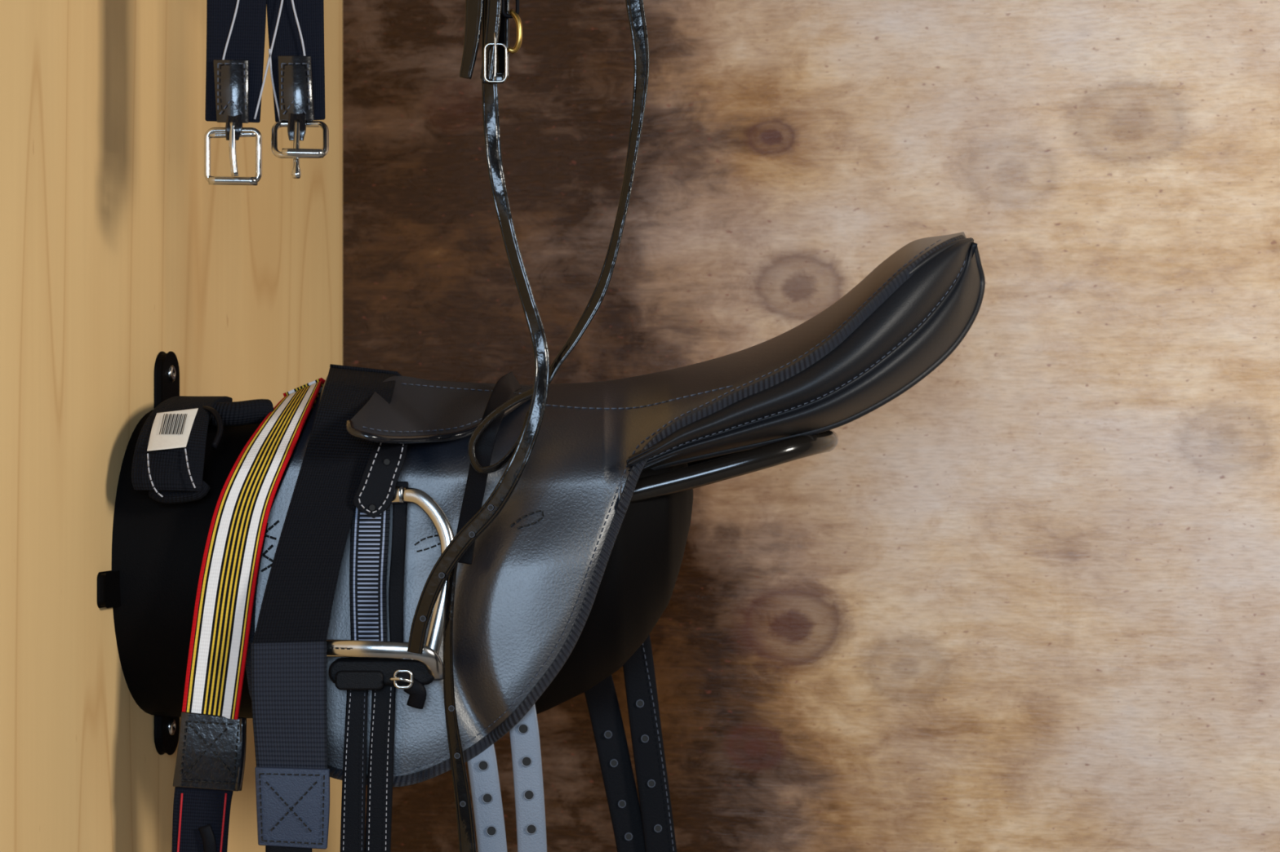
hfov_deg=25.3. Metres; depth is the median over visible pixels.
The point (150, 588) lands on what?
rack
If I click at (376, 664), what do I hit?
stirrup
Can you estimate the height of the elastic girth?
0.240 m
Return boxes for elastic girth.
[204,0,328,185]
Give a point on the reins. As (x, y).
(493, 16)
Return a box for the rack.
[97,351,838,755]
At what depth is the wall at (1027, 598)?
2.61 m
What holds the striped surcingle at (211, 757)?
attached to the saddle
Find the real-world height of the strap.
0.079 m
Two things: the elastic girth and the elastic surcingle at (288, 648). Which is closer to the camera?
the elastic girth
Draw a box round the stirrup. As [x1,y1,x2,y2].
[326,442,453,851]
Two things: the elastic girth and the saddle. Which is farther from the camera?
the saddle
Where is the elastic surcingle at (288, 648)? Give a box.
[250,364,402,851]
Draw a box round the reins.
[407,0,649,851]
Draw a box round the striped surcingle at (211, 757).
[171,377,325,851]
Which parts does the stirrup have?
tread frame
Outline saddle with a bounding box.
[245,231,985,851]
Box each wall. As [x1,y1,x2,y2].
[0,0,342,851]
[342,0,1279,851]
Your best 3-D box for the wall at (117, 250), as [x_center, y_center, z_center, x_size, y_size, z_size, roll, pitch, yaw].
[-0.482,0.000,1.619,0.030,2.600,2.200,0,0,10]

